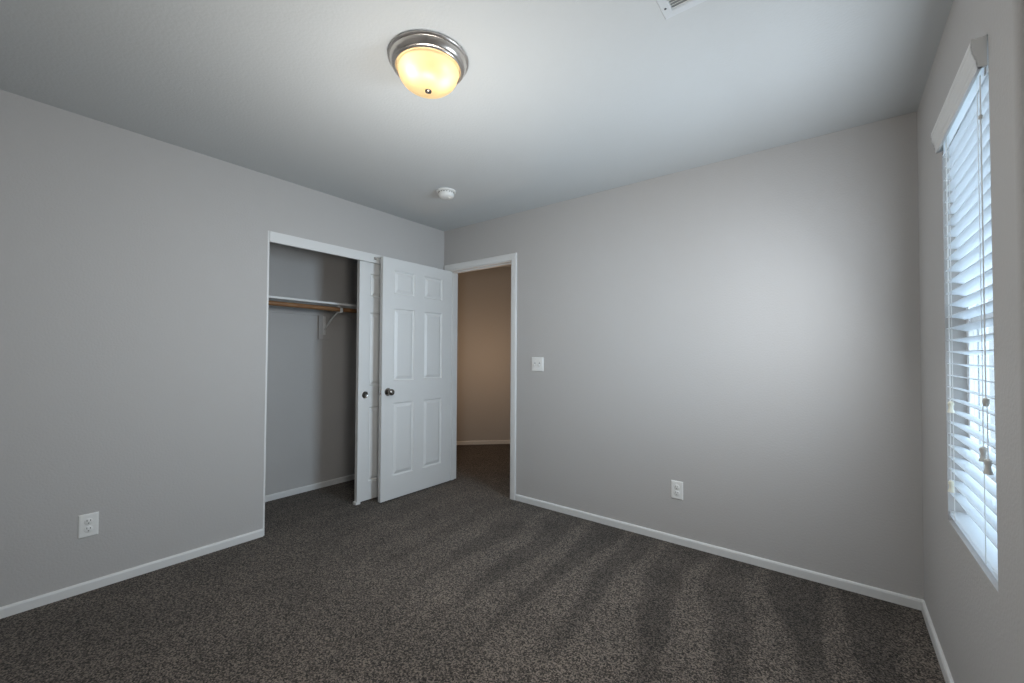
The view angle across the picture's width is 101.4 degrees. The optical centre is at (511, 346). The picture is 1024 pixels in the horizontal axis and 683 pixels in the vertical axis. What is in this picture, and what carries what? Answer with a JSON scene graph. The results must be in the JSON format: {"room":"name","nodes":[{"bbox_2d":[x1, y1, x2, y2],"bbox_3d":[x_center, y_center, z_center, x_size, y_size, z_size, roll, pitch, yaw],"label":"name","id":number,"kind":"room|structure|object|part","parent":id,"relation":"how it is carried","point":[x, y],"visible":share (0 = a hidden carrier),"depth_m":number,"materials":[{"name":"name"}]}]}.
{"room":"empty bedroom","nodes":[
{"label":"empty bedroom","id":0,"kind":"room"},
{"bbox_2d":[0,89,443,606],"bbox_3d":[-1.841,0.050,2.717,0.120,2.445,3.650,-1,-2,38],"label":"wall","id":1,"kind":"structure","parent":0,"point":[133,266],"depth_m":2.29,"materials":[{"name":"grey paint"}]},
{"bbox_2d":[78,511,98,538],"bbox_3d":[-2.182,0.923,2.158,0.008,0.118,0.076,-1,-2,38],"label":"wall outlet","id":2,"kind":"object","parent":1,"relation":"attached to","point":[88,524],"visible":1,"depth_m":2.16,"materials":[{"name":"white plastic"}]},
{"bbox_2d":[84,518,92,524],"bbox_3d":[-2.180,0.903,2.157,0.003,0.034,0.034,-1,-2,38],"label":"receptacle","id":3,"kind":"object","parent":2,"relation":"attached to","point":[87,521],"depth_m":2.16,"materials":[{"name":"white plastic"}]},
{"bbox_2d":[84,526,92,532],"bbox_3d":[-2.180,0.942,2.156,0.003,0.034,0.034,-1,-2,38],"label":"receptacle","id":4,"kind":"object","parent":2,"relation":"attached to","point":[87,529],"depth_m":2.15,"materials":[{"name":"white plastic"}]},
{"bbox_2d":[0,529,262,618],"bbox_3d":[-2.261,1.231,2.049,0.012,0.050,1.926,-1,-2,38],"label":"baseboard","id":5,"kind":"structure","parent":1,"relation":"attached to","point":[44,599],"depth_m":2.24,"materials":[{"name":"white paint"}]},
{"bbox_2d":[263,231,269,535],"bbox_3d":[-1.248,0.259,3.479,0.122,2.065,1.535,-1,-2,38],"label":"trim","id":6,"kind":"structure","parent":1,"relation":"attached to","point":[268,231],"depth_m":2.84,"materials":[{"name":"white paint"}]},
{"bbox_2d":[270,231,434,267],"bbox_3d":[-1.200,-0.737,3.467,0.022,0.072,1.511,-1,-2,38],"label":"trim","id":7,"kind":"structure","parent":1,"relation":"attached to","point":[278,238],"depth_m":3.16,"materials":[{"name":"white paint"}]},
{"bbox_2d":[353,260,380,504],"bbox_3d":[-1.039,0.292,3.731,0.047,2.011,0.777,-1,-2,38],"label":"door","id":8,"kind":"structure","parent":1,"relation":"in","point":[368,274],"depth_m":3.49,"materials":[{"name":"white paint"}]},
{"bbox_3d":[-1.217,0.403,3.469,0.004,0.058,0.058,-1,-2,38],"label":"finger pull","id":9,"kind":"part","parent":8,"relation":"part of","materials":[{"name":"silver metal"}]},
{"bbox_2d":[378,257,450,502],"bbox_3d":[-0.850,0.276,3.754,0.167,2.022,0.784,-1,-2,38],"label":"door","id":10,"kind":"structure","parent":1,"relation":"in","point":[415,299],"depth_m":3.69,"materials":[{"name":"white paint"}]},
{"bbox_3d":[-1.006,0.380,3.466,0.062,0.055,0.055,-1,-2,38],"label":"knob","id":11,"kind":"part","parent":10,"relation":"part of","materials":[{"name":"silver metal"}]},
{"bbox_2d":[265,242,357,495],"bbox_3d":[-1.679,0.068,3.572,0.670,2.445,2.100,-1,-2,38],"label":"wall","id":12,"kind":"structure","parent":0,"point":[311,380],"depth_m":3.77,"materials":[{"name":"grey paint"}]},
{"bbox_2d":[265,474,354,501],"bbox_3d":[-1.836,1.268,3.727,0.012,0.050,2.000,-1,-2,38],"label":"baseboard","id":13,"kind":"structure","parent":12,"relation":"attached to","point":[298,490],"depth_m":3.74,"materials":[{"name":"white paint"}]},
{"bbox_2d":[268,295,356,318],"bbox_3d":[-1.707,-0.331,3.668,0.314,0.097,1.992,-1,-2,38],"label":"closet shelf","id":14,"kind":"object","parent":12,"relation":"attached to","point":[280,309],"visible":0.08,"depth_m":3.64,"materials":[{"name":"white paint"}]},
{"bbox_2d":[318,306,342,338],"bbox_3d":[-1.613,-0.212,3.766,0.303,0.294,0.100,-1,-2,38],"label":"rod bracket","id":15,"kind":"object","parent":12,"relation":"attached to","point":[324,322],"visible":0.93,"depth_m":3.84,"materials":[{"name":"white metal"}]},
{"bbox_2d":[268,300,356,312],"bbox_3d":[-1.597,-0.326,3.585,0.037,0.037,1.986,-1,-2,38],"label":"hanging rod","id":16,"kind":"object","parent":15,"relation":"on","point":[273,303],"visible":0.32,"depth_m":3.46,"materials":[{"name":"brown wood"}]},
{"bbox_3d":[-1.732,-0.171,3.856,0.004,0.214,0.100,-1,-2,38],"label":"backing plate","id":17,"kind":"part","parent":15,"relation":"part of","materials":[{"name":"grey paint"}]},
{"bbox_2d":[0,444,944,682],"bbox_3d":[-0.376,1.328,3.575,5.927,0.060,6.850,-1,-2,38],"label":"floor","id":18,"kind":"structure","parent":0,"point":[458,580],"depth_m":1.99,"materials":[{"name":"carpet"}]},
{"bbox_2d":[0,0,952,267],"bbox_3d":[-0.312,-1.197,3.590,6.052,0.100,6.850,-1,-2,38],"label":"ceiling","id":19,"kind":"structure","parent":0,"point":[556,101],"depth_m":1.88,"materials":[{"name":"grey paint"}]},
{"bbox_2d":[387,30,467,98],"bbox_3d":[-0.346,-1.117,1.735,0.329,0.138,0.329,-1,-2,38],"label":"ceiling light","id":20,"kind":"object","parent":19,"relation":"attached to","point":[430,65],"visible":1,"depth_m":1.65,"materials":[{"name":"glass"}]},
{"bbox_3d":[-0.346,-1.106,1.735,0.254,0.096,0.254,-1,-2,38],"label":"lamp shade","id":21,"kind":"part","parent":20,"relation":"part of","materials":[{"name":"beige glass"}]},
{"bbox_2d":[437,187,455,199],"bbox_3d":[-0.491,-1.131,3.126,0.142,0.053,0.142,-1,-2,38],"label":"smoke detector","id":22,"kind":"object","parent":19,"relation":"attached to","point":[444,193],"visible":1,"depth_m":3.08,"materials":[{"name":"white plastic"}]},
{"bbox_3d":[-0.491,-1.152,3.126,0.142,0.010,0.142,-1,-2,38],"label":"plate","id":23,"kind":"part","parent":22,"relation":"part of","materials":[{"name":"white plastic"}]},
{"bbox_2d":[656,0,705,19],"bbox_3d":[0.613,-1.185,1.335,0.315,0.009,0.222,-1,-2,38],"label":"ceiling vent","id":24,"kind":"object","parent":19,"relation":"in","point":[669,8],"visible":1,"depth_m":1.45,"materials":[{"name":"white metal"}]},
{"bbox_2d":[456,267,510,440],"bbox_3d":[-0.235,0.123,5.838,4.200,2.445,0.100,0,-1,-8],"label":"wall","id":25,"kind":"structure","parent":0,"point":[484,296],"depth_m":5.77,"materials":[{"name":"brown paint"}]},
{"bbox_2d":[456,440,509,444],"bbox_3d":[-0.234,1.319,5.758,4.200,0.050,0.012,0,-1,-8],"label":"baseboard","id":26,"kind":"structure","parent":25,"relation":"attached to","point":[486,441],"depth_m":5.73,"materials":[{"name":"white paint"}]},
{"bbox_2d":[444,111,923,599],"bbox_3d":[0.700,0.072,3.136,3.627,2.445,0.120,-1,-2,38],"label":"wall","id":27,"kind":"structure","parent":0,"point":[743,332],"depth_m":2.52,"materials":[{"name":"grey paint"}]},
{"bbox_2d":[449,261,510,479],"bbox_3d":[-0.276,0.277,3.885,0.816,2.056,0.120,-1,-2,38],"label":"trim","id":28,"kind":"structure","parent":27,"relation":"attached to","point":[454,273],"depth_m":4.11,"materials":[{"name":"white paint"}]},
{"bbox_2d":[444,253,516,499],"bbox_3d":[-0.317,0.253,3.832,0.886,2.101,0.016,-1,-2,38],"label":"trim","id":29,"kind":"structure","parent":27,"relation":"attached to","point":[512,257],"depth_m":3.58,"materials":[{"name":"white paint"}]},
{"bbox_2d":[532,357,543,371],"bbox_3d":[0.205,0.148,3.430,0.116,0.116,0.017,-1,-2,38],"label":"light switch","id":30,"kind":"object","parent":27,"relation":"attached to","point":[537,362],"visible":1,"depth_m":3.42,"materials":[{"name":"white plastic"}]},
{"bbox_2d":[671,480,682,499],"bbox_3d":[1.079,0.941,2.739,0.076,0.118,0.008,-1,-2,38],"label":"wall outlet","id":31,"kind":"object","parent":27,"relation":"attached to","point":[676,486],"visible":1,"depth_m":2.74,"materials":[{"name":"white plastic"}]},
{"bbox_2d":[515,494,923,609],"bbox_3d":[1.012,1.264,2.781,2.478,0.050,0.012,-1,-2,38],"label":"baseboard","id":32,"kind":"structure","parent":27,"relation":"attached to","point":[893,597],"depth_m":2.48,"materials":[{"name":"white paint"}]},
{"bbox_2d":[917,0,1023,682],"bbox_3d":[0.991,0.019,0.528,0.265,2.445,3.650,-1,-2,38],"label":"wall","id":33,"kind":"structure","parent":0,"point":[977,618],"depth_m":1.25,"materials":[{"name":"grey paint"}]},
{"bbox_2d":[921,601,953,682],"bbox_3d":[1.556,1.240,1.468,0.012,0.050,1.400,-1,-2,38],"label":"baseboard","id":34,"kind":"structure","parent":33,"relation":"attached to","point":[942,661],"depth_m":1.72,"materials":[{"name":"white paint"}]},
{"bbox_2d":[931,35,997,580],"bbox_3d":[1.464,-0.101,1.339,0.085,1.454,0.608,-1,-2,38],"label":"window blind","id":35,"kind":"object","parent":33,"relation":"attached to","point":[965,108],"visible":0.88,"depth_m":1.32,"materials":[{"name":"white paint"}]},
{"bbox_3d":[1.578,-0.140,1.514,0.002,1.250,0.002,-1,-2,38],"label":"tilt cord","id":36,"kind":"part","parent":35,"relation":"part of","materials":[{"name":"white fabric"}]},
{"bbox_3d":[1.565,-0.283,1.502,0.002,0.965,0.002,-1,-2,38],"label":"tilt cord","id":37,"kind":"part","parent":35,"relation":"part of","materials":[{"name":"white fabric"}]},
{"bbox_3d":[1.573,-0.078,1.498,0.002,1.395,0.002,-1,-2,38],"label":"ladder cord","id":38,"kind":"part","parent":35,"relation":"part of","materials":[{"name":"white fabric"}]},
{"bbox_3d":[1.472,0.617,1.314,0.048,0.018,0.599,-1,-2,38],"label":"rail","id":39,"kind":"part","parent":35,"relation":"part of","materials":[{"name":"white plastic"}]},
{"bbox_3d":[1.615,-0.078,1.466,0.002,1.395,0.002,-1,-2,38],"label":"ladder cord","id":40,"kind":"part","parent":35,"relation":"part of","materials":[{"name":"white fabric"}]},
{"bbox_3d":[1.336,-0.085,1.192,0.002,1.395,0.002,-1,-2,38],"label":"ladder cord","id":41,"kind":"part","parent":35,"relation":"part of","materials":[{"name":"white fabric"}]},
{"bbox_3d":[1.296,-0.231,1.156,0.002,1.025,0.033,-1,-2,38],"label":"lift cord","id":42,"kind":"part","parent":35,"relation":"part of","materials":[{"name":"white fabric"}]},
{"bbox_3d":[1.281,-0.219,1.136,0.002,1.050,0.011,-1,-2,38],"label":"lift cord","id":43,"kind":"part","parent":35,"relation":"part of","materials":[{"name":"white fabric"}]},
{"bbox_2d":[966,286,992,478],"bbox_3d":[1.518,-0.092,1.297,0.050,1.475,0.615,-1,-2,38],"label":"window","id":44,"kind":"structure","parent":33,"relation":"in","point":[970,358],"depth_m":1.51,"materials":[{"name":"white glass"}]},
{"bbox_3d":[1.518,-0.092,1.297,0.040,0.040,0.555,-1,-2,38],"label":"meeting rail","id":45,"kind":"part","parent":44,"relation":"part of","materials":[{"name":"white plastic"}]}
]}

